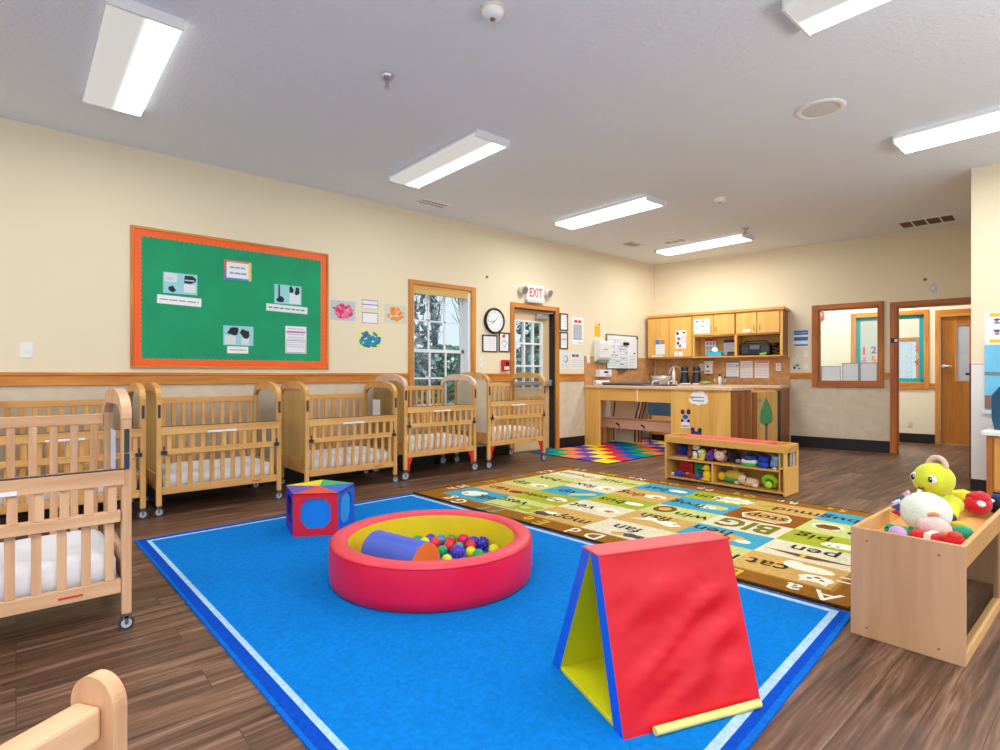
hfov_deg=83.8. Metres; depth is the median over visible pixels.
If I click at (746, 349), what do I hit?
radio
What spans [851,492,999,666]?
bin
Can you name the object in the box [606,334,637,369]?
whiteboard
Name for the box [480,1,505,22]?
smoke detector
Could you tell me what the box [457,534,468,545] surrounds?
ball
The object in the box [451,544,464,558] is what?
ball
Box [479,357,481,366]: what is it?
light switch
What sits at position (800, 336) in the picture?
notice sheet
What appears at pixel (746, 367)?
notice sheet
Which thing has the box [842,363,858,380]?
sheet
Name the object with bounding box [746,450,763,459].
folded cloth
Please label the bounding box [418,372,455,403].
bush
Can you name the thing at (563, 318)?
framed notice
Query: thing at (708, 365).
soap dispenser
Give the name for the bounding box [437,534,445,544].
ball
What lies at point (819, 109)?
grille
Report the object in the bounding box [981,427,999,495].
base cabinet
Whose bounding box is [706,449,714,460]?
plush toy
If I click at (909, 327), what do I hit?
wall
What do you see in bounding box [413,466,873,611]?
rug
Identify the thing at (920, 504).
stuffed toy
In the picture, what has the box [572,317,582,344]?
poster
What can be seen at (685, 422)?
cutout
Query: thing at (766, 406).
door
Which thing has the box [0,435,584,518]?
baseboard
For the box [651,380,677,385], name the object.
basket
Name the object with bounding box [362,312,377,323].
name card
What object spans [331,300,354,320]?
painting
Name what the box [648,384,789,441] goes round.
counter
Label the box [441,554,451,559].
ball
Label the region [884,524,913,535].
frog
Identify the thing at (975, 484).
baseboard
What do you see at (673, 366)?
gooseneck faucet
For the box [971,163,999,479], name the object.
wall
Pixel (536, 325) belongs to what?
evergreen tree
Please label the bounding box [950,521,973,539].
fish
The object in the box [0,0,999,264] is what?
ceiling
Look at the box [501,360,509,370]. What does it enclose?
fire alarm
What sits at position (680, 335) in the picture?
notice sheet
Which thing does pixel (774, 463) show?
patterned cloth
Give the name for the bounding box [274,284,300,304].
print
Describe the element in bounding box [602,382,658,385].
changing pad
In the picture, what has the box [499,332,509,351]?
framed notice
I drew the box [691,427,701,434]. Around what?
cutout
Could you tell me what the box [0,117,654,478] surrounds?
wall
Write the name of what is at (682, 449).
plush toy
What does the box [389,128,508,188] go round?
ceiling light
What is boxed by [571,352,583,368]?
poster
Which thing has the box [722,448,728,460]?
plush toy
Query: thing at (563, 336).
framed notice
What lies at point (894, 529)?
ball
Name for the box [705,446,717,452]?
plush toy
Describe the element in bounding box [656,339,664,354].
notice sheet
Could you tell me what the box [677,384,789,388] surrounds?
countertop
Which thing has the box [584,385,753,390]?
countertop
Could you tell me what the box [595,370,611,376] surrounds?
soap dispenser
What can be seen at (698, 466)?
block
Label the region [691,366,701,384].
bottle warmer
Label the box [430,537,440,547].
ball
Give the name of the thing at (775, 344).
headphones
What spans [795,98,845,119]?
ceiling speaker
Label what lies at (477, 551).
ball
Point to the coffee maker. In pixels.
(684, 379)
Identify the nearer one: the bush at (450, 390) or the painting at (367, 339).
the painting at (367, 339)
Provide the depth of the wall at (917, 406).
9.04 m
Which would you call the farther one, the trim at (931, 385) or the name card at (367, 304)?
the trim at (931, 385)
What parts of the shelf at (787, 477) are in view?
panel, shelf, panel, panel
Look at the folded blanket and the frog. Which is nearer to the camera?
the frog
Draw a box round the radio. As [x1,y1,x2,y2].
[740,340,771,355]
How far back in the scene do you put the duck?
5.55 m
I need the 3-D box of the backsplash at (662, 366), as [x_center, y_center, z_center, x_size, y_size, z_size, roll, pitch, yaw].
[3.609,-0.060,9.233,2.164,0.440,0.028,0,0,39]
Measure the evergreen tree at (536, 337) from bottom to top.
3.330 m
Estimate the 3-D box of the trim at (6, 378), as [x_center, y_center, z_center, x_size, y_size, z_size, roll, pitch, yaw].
[-2.901,0.032,5.000,11.180,0.107,0.026,0,0,-41]
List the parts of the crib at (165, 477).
panel, frame, lock plate, rail, mattress, rail, frame, lock plate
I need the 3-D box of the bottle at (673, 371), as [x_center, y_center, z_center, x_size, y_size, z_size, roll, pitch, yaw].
[2.896,0.010,9.286,0.052,0.291,0.052,0,0,-24]
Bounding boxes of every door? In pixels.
[510,302,558,453]
[752,391,780,441]
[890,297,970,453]
[935,308,970,444]
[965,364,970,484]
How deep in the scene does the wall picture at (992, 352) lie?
5.18 m
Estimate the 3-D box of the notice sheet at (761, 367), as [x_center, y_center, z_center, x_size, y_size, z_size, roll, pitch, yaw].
[4.138,-0.087,8.805,0.207,0.269,0.003,0,0,39]
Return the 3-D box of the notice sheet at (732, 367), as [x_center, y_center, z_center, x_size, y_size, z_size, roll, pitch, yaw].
[3.792,-0.094,9.085,0.196,0.270,0.003,0,0,39]
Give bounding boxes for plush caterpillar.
[761,474,778,488]
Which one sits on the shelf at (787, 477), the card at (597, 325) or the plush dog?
the plush dog
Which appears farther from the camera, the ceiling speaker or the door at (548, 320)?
the door at (548, 320)
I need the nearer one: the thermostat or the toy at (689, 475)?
the toy at (689, 475)
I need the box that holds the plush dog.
[738,475,758,487]
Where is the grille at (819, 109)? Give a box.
[802,102,838,117]
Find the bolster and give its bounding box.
[361,530,439,560]
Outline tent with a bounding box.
[553,530,762,739]
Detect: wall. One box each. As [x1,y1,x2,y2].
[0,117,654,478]
[655,224,970,441]
[821,305,970,433]
[860,318,964,380]
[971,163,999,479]
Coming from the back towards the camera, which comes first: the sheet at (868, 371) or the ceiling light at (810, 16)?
the sheet at (868, 371)
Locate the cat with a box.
[728,448,740,462]
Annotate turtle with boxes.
[717,470,745,483]
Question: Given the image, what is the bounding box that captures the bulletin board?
[130,225,328,368]
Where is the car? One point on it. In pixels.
(953, 537)
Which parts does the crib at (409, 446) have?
panel, frame, rail, mattress, rail, frame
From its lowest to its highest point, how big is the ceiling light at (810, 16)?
0.063 m
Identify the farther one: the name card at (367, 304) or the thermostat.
the thermostat
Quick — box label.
[674,352,682,355]
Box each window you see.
[408,279,475,417]
[812,301,883,387]
[851,309,928,388]
[899,337,919,378]
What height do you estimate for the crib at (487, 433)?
1.125 m
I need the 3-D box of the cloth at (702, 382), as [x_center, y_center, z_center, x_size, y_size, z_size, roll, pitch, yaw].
[3.276,0.124,8.905,0.202,0.057,0.113,0,0,39]
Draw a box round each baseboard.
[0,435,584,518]
[791,435,889,452]
[899,433,934,443]
[970,479,985,491]
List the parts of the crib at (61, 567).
rail, mattress, rail, frame, lock plate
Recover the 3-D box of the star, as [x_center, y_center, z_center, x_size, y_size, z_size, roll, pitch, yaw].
[2.433,0.652,2.922,0.086,0.102,0.160,0,0,-41]
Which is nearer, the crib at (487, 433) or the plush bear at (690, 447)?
the plush bear at (690, 447)
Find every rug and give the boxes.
[134,494,850,749]
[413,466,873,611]
[530,439,664,463]
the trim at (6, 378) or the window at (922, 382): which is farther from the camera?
the window at (922, 382)
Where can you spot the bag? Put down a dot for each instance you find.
(995, 398)
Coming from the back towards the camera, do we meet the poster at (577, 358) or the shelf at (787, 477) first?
the poster at (577, 358)
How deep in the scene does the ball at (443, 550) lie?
3.20 m
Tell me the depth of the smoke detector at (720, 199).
6.13 m
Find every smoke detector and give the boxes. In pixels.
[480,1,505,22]
[713,196,726,202]
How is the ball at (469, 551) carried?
on the pit
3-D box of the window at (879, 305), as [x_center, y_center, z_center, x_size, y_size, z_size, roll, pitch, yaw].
[5.069,-0.430,8.132,0.894,1.220,0.145,0,0,39]
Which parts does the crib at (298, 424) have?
panel, frame, lock plate, rail, mattress, rail, frame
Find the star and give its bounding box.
[949,489,969,508]
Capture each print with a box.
[163,272,196,294]
[223,325,252,345]
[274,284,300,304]
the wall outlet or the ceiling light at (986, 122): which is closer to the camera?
the ceiling light at (986, 122)
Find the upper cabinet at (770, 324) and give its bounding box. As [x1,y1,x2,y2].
[646,306,789,358]
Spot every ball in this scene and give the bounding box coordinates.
[426,534,434,540]
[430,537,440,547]
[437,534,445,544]
[438,545,447,555]
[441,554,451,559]
[444,540,453,551]
[445,537,454,544]
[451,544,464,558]
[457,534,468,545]
[465,540,475,548]
[465,546,475,556]
[468,536,476,542]
[473,549,483,555]
[476,536,488,549]
[489,544,498,551]
[888,526,906,534]
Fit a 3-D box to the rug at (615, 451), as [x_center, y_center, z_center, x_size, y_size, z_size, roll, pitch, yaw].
[1.815,1.086,8.141,2.500,0.008,1.370,0,0,-41]
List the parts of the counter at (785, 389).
door, door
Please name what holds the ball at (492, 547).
on the pit
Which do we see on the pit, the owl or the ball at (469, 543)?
the ball at (469, 543)
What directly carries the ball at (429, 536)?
on the pit
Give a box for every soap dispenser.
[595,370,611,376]
[704,361,712,374]
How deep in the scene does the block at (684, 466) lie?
5.80 m
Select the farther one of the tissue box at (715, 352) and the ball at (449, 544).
the tissue box at (715, 352)
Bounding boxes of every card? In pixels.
[224,260,250,280]
[362,299,377,309]
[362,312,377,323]
[595,323,599,336]
[792,363,800,370]
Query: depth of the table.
8.49 m
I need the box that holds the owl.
[698,449,705,460]
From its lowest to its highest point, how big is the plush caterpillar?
0.136 m
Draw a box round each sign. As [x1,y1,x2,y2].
[518,284,552,303]
[689,391,707,404]
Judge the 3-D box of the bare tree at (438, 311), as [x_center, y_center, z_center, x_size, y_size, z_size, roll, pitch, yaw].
[-4.575,-4.569,29.801,5.528,11.917,7.262,0,0,0]
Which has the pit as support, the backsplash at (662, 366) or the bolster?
the bolster
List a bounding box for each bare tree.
[414,294,449,369]
[449,298,459,400]
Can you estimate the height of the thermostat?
0.156 m
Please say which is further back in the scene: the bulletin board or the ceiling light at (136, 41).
the bulletin board
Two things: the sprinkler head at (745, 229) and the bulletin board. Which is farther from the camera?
the sprinkler head at (745, 229)
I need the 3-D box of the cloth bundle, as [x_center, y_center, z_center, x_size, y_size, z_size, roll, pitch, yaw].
[2.468,0.804,5.203,0.115,0.119,0.143,0,0,38]
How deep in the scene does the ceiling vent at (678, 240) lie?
8.14 m
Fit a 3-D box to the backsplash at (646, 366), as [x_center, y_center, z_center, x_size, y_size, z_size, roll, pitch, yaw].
[2.031,-0.068,9.295,1.900,0.455,0.012,0,0,-41]
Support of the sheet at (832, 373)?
on the window at (879, 305)
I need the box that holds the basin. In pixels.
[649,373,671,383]
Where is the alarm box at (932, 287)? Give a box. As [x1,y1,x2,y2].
[929,283,936,292]
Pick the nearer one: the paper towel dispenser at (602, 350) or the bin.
the bin
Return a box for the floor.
[0,437,999,749]
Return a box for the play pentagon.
[286,479,353,536]
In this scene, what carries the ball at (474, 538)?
on the pit
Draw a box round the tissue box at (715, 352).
[707,347,722,355]
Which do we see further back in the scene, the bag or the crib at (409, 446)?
the crib at (409, 446)
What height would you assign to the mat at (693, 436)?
0.045 m
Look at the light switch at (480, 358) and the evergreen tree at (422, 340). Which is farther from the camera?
the evergreen tree at (422, 340)
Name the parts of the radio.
carry handle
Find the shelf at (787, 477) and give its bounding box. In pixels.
[665,433,797,496]
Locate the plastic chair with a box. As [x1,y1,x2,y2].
[648,402,670,443]
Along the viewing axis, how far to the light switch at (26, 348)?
4.33 m
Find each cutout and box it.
[681,409,690,427]
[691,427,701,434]
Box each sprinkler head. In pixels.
[380,72,393,89]
[742,227,748,234]
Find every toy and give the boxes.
[671,472,686,476]
[677,443,688,454]
[685,472,693,477]
[694,474,701,478]
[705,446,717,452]
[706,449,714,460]
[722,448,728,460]
[891,489,952,528]
[910,455,963,520]
[963,491,992,514]
[990,494,999,512]
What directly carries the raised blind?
attached to the window at (427, 288)
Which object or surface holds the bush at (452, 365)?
on the ground
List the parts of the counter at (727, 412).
panel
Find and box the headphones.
[772,342,779,354]
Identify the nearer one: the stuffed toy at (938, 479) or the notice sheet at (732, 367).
the stuffed toy at (938, 479)
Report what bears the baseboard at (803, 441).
attached to the wall at (892, 267)
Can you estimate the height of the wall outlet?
0.125 m
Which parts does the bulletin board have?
caption strip, caption strip, caption strip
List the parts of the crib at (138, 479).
rail, mattress, rail, frame, lock plate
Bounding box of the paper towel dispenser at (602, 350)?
[594,340,611,362]
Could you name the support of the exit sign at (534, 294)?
attached to the wall at (69, 202)
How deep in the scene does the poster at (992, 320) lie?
5.18 m
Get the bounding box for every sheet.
[285,326,305,353]
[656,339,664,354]
[676,330,685,348]
[694,319,709,333]
[705,339,715,355]
[724,340,733,355]
[726,361,738,377]
[740,361,752,377]
[755,361,768,377]
[794,330,807,346]
[821,366,840,380]
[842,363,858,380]
[860,363,876,380]
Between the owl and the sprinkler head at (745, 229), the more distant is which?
the sprinkler head at (745, 229)
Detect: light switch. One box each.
[20,342,32,357]
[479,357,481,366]
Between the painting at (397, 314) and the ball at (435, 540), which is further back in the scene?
the painting at (397, 314)
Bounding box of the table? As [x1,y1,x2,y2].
[601,417,670,442]
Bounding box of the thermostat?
[793,351,801,360]
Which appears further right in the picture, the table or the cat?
the cat
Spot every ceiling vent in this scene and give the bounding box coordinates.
[415,198,450,208]
[619,241,643,246]
[661,238,688,244]
[896,214,957,228]
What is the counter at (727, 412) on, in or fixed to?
on the floor
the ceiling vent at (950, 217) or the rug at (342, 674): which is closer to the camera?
the rug at (342, 674)
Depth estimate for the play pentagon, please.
3.76 m
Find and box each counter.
[584,385,753,445]
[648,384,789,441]
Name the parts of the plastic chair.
leg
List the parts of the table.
leg, leg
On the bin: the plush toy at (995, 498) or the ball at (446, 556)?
the plush toy at (995, 498)
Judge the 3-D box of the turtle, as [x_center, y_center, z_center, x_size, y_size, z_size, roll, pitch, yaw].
[2.281,0.992,5.468,0.149,0.128,0.256,0,0,-41]
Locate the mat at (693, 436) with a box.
[682,435,775,444]
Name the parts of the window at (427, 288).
sash, sash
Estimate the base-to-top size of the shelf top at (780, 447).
0.070 m
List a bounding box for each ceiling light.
[82,0,183,117]
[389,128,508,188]
[554,194,664,229]
[656,232,753,255]
[782,0,889,37]
[892,108,999,154]
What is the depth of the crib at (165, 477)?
4.64 m
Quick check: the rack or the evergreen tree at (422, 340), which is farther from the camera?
the evergreen tree at (422, 340)
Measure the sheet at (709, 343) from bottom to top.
0.297 m
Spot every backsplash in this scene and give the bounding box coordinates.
[584,356,654,384]
[655,357,789,384]
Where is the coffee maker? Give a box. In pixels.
[679,366,690,383]
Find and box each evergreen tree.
[414,293,442,404]
[516,322,538,387]
[517,331,538,380]
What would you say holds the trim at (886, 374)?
attached to the wall at (892, 267)
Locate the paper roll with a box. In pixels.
[593,380,609,384]
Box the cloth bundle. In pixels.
[758,455,770,468]
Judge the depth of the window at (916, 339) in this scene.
11.22 m
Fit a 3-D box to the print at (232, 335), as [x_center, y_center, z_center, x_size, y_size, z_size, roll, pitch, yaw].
[-2.509,-0.377,5.345,0.271,0.187,0.003,0,0,-41]
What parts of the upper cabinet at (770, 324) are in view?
door, door, door, crown, door, door, door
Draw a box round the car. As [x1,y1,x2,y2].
[940,531,965,544]
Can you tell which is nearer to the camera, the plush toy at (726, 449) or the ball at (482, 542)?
the ball at (482, 542)
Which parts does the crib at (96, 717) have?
rail, post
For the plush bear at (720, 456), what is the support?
on the shelf at (787, 477)
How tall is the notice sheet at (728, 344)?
0.265 m
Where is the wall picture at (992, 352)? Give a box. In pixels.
[982,345,999,413]
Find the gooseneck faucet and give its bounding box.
[669,366,680,377]
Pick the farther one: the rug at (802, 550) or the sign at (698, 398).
the sign at (698, 398)
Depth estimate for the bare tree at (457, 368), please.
19.06 m
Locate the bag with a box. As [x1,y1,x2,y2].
[991,387,999,429]
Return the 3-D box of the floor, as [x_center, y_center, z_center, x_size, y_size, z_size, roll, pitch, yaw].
[3.479,1.140,3.619,19.000,0.100,10.900,0,0,-41]
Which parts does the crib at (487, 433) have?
panel, frame, rail, mattress, rail, frame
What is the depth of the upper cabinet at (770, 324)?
8.91 m
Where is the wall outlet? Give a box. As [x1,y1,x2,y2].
[776,363,780,370]
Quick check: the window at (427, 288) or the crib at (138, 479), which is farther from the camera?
the window at (427, 288)
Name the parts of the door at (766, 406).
hinge post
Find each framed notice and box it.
[482,334,497,351]
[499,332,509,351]
[559,313,567,330]
[559,332,567,348]
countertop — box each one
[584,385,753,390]
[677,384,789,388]
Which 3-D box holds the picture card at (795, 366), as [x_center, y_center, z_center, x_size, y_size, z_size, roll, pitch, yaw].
[4.528,-0.122,8.507,0.123,0.120,0.003,0,0,39]
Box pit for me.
[329,509,531,612]
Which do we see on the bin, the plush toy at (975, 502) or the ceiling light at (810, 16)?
the plush toy at (975, 502)
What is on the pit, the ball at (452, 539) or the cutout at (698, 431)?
the ball at (452, 539)
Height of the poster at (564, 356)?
0.264 m
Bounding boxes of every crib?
[0,382,147,518]
[0,388,133,629]
[0,669,126,749]
[144,382,282,516]
[280,381,397,484]
[371,374,477,480]
[453,372,546,468]
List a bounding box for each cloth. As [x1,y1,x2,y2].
[699,381,710,384]
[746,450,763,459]
[770,455,778,469]
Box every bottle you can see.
[672,367,674,383]
[718,374,721,384]
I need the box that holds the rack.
[613,401,646,443]
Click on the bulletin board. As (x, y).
(162, 335)
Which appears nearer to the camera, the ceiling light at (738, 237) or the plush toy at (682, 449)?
the plush toy at (682, 449)
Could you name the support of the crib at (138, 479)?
on the floor
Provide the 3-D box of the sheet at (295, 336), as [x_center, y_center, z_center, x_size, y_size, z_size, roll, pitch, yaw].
[-2.091,-0.359,5.708,0.216,0.277,0.003,0,0,-41]
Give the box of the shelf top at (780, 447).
[665,433,797,453]
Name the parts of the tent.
panel, panel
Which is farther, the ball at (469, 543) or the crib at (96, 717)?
the ball at (469, 543)
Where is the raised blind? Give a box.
[414,284,469,298]
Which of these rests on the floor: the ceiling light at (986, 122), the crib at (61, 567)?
the crib at (61, 567)
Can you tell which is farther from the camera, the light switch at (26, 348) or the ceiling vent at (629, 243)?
the ceiling vent at (629, 243)
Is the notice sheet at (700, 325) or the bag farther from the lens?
the notice sheet at (700, 325)
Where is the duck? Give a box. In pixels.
[701,465,710,480]
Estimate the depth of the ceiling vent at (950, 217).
7.08 m
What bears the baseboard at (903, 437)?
attached to the wall at (917, 406)
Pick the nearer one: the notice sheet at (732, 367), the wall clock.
the wall clock
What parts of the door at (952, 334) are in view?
pane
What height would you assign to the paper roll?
0.070 m
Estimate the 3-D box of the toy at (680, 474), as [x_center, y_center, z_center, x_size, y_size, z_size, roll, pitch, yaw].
[1.866,1.031,5.800,0.172,0.052,0.060,0,0,43]
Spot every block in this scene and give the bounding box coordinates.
[679,460,695,474]
[695,462,710,477]
[909,529,939,540]
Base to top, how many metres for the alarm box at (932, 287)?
0.125 m
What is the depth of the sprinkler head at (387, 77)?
3.62 m
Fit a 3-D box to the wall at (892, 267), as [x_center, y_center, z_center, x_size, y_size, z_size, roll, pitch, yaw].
[4.625,-0.435,8.506,4.740,3.050,0.120,0,0,39]
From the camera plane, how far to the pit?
2.63 m
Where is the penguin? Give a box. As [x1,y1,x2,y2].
[691,445,699,459]
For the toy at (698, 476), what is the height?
0.060 m
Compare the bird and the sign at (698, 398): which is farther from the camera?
the sign at (698, 398)
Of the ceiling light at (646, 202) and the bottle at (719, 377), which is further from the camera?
the bottle at (719, 377)
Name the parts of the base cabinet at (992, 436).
door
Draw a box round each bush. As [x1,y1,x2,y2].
[415,344,458,403]
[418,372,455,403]
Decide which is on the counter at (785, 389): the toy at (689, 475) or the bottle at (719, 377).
the bottle at (719, 377)
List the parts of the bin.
panel, panel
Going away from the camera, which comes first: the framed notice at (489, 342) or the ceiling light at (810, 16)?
the ceiling light at (810, 16)
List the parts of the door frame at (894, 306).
strike plate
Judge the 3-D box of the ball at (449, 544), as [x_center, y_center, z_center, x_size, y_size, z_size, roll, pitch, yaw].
[-0.303,1.015,3.308,0.064,0.064,0.064,0,0,-41]
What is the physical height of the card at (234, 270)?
0.180 m
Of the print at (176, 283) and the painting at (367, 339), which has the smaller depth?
the print at (176, 283)
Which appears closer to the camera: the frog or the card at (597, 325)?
the frog
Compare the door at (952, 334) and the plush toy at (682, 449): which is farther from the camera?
the door at (952, 334)
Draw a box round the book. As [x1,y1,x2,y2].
[670,454,689,458]
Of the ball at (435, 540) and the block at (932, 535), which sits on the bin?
the block at (932, 535)
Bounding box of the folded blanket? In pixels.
[741,454,757,466]
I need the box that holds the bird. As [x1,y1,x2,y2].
[915,517,952,534]
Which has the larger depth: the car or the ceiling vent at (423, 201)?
the ceiling vent at (423, 201)
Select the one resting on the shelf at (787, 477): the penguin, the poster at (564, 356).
the penguin
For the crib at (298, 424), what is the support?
on the floor
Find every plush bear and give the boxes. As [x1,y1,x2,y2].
[687,444,693,457]
[714,449,727,461]
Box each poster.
[560,351,569,368]
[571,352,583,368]
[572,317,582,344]
[985,312,999,343]
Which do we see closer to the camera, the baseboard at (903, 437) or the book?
the book
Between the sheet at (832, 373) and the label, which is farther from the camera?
the label
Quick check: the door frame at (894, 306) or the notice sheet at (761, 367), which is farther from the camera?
the notice sheet at (761, 367)
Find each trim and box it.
[0,372,584,385]
[790,372,889,378]
[929,383,934,388]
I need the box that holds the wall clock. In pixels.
[484,308,504,333]
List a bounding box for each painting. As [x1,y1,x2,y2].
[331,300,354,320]
[358,329,380,349]
[385,304,406,323]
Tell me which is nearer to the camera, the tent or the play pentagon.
the tent

